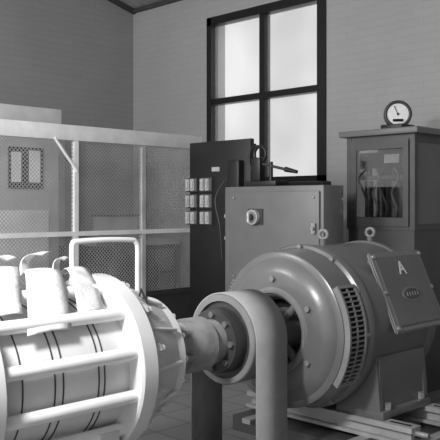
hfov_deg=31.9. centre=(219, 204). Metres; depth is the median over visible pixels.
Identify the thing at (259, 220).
tall cabinet
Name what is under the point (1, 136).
wires
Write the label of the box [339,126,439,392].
tall cabinet
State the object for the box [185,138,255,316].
panel
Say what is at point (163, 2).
trim
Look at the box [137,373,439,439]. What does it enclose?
floor
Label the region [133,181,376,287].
brick wall
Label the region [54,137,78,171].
brace
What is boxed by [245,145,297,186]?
lever
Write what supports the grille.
attached to the motor
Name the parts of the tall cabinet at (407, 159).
frame, panel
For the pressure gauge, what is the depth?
6.21 m
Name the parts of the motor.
eye stem, eye stem, terminal box lid, lid panel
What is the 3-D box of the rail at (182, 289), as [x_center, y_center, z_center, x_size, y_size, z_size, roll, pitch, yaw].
[-1.358,0.855,6.774,3.260,0.050,0.040,0,0,-45]
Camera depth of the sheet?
7.70 m
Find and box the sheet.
[148,292,189,319]
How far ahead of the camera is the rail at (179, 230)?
6.92 m
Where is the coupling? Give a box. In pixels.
[177,289,286,439]
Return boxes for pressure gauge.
[381,100,414,128]
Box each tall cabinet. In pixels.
[225,185,342,382]
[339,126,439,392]
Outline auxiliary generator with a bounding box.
[80,236,159,290]
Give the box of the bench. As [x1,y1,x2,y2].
[79,237,179,289]
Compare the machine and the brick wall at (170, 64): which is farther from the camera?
the brick wall at (170, 64)
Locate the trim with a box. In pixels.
[133,0,181,12]
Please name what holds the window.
attached to the brick wall at (360, 198)
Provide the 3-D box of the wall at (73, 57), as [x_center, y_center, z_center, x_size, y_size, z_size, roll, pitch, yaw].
[-3.924,-1.535,7.814,7.500,6.070,0.300,0,0,-45]
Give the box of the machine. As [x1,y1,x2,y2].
[0,237,188,439]
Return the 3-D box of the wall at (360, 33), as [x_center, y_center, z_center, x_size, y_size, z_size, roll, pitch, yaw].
[3.316,-1.250,6.088,0.300,2.020,5.920,0,0,-45]
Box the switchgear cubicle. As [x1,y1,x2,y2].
[0,103,60,284]
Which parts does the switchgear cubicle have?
door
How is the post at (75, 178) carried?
on the floor
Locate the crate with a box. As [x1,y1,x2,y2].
[91,214,138,237]
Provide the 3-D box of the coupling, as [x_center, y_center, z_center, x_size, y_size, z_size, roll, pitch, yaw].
[-0.060,0.995,4.225,0.790,1.011,0.640,0,0,-45]
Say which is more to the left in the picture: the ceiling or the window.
the ceiling
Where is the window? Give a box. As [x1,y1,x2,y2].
[207,0,326,181]
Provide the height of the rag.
0.306 m
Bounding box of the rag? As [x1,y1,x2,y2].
[0,251,103,335]
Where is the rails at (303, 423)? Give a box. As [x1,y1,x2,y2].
[233,390,439,439]
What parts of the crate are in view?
lid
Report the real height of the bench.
1.080 m
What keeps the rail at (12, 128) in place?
attached to the post
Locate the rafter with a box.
[107,0,135,14]
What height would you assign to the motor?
1.115 m
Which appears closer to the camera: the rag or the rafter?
the rag
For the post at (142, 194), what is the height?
2.080 m
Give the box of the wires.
[0,136,189,290]
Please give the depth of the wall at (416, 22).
7.27 m
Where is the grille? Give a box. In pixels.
[333,284,367,388]
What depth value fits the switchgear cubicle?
7.50 m
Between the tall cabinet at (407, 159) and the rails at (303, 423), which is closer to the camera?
the rails at (303, 423)
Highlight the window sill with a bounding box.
[288,181,330,185]
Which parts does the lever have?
post, lever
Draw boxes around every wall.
[0,0,132,281]
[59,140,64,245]
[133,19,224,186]
[327,0,393,181]
[394,0,439,128]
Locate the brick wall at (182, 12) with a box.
[133,0,278,36]
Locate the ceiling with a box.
[120,0,161,7]
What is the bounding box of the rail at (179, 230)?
[0,228,189,238]
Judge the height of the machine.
1.341 m
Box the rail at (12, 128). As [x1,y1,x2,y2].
[0,119,201,148]
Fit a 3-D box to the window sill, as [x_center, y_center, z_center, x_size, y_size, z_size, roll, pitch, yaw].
[0.442,-0.220,8.666,0.160,0.060,1.910,0,0,-45]
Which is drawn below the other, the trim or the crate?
the crate
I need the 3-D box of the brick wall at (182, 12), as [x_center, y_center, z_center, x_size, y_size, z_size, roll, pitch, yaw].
[2.068,-2.490,7.336,0.300,0.460,9.450,0,0,-45]
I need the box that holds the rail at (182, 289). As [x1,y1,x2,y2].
[146,286,189,296]
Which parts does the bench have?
drawer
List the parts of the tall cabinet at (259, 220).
dial plate, door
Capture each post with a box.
[72,141,78,265]
[139,145,145,295]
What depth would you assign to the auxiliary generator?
7.70 m
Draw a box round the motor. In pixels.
[229,227,439,420]

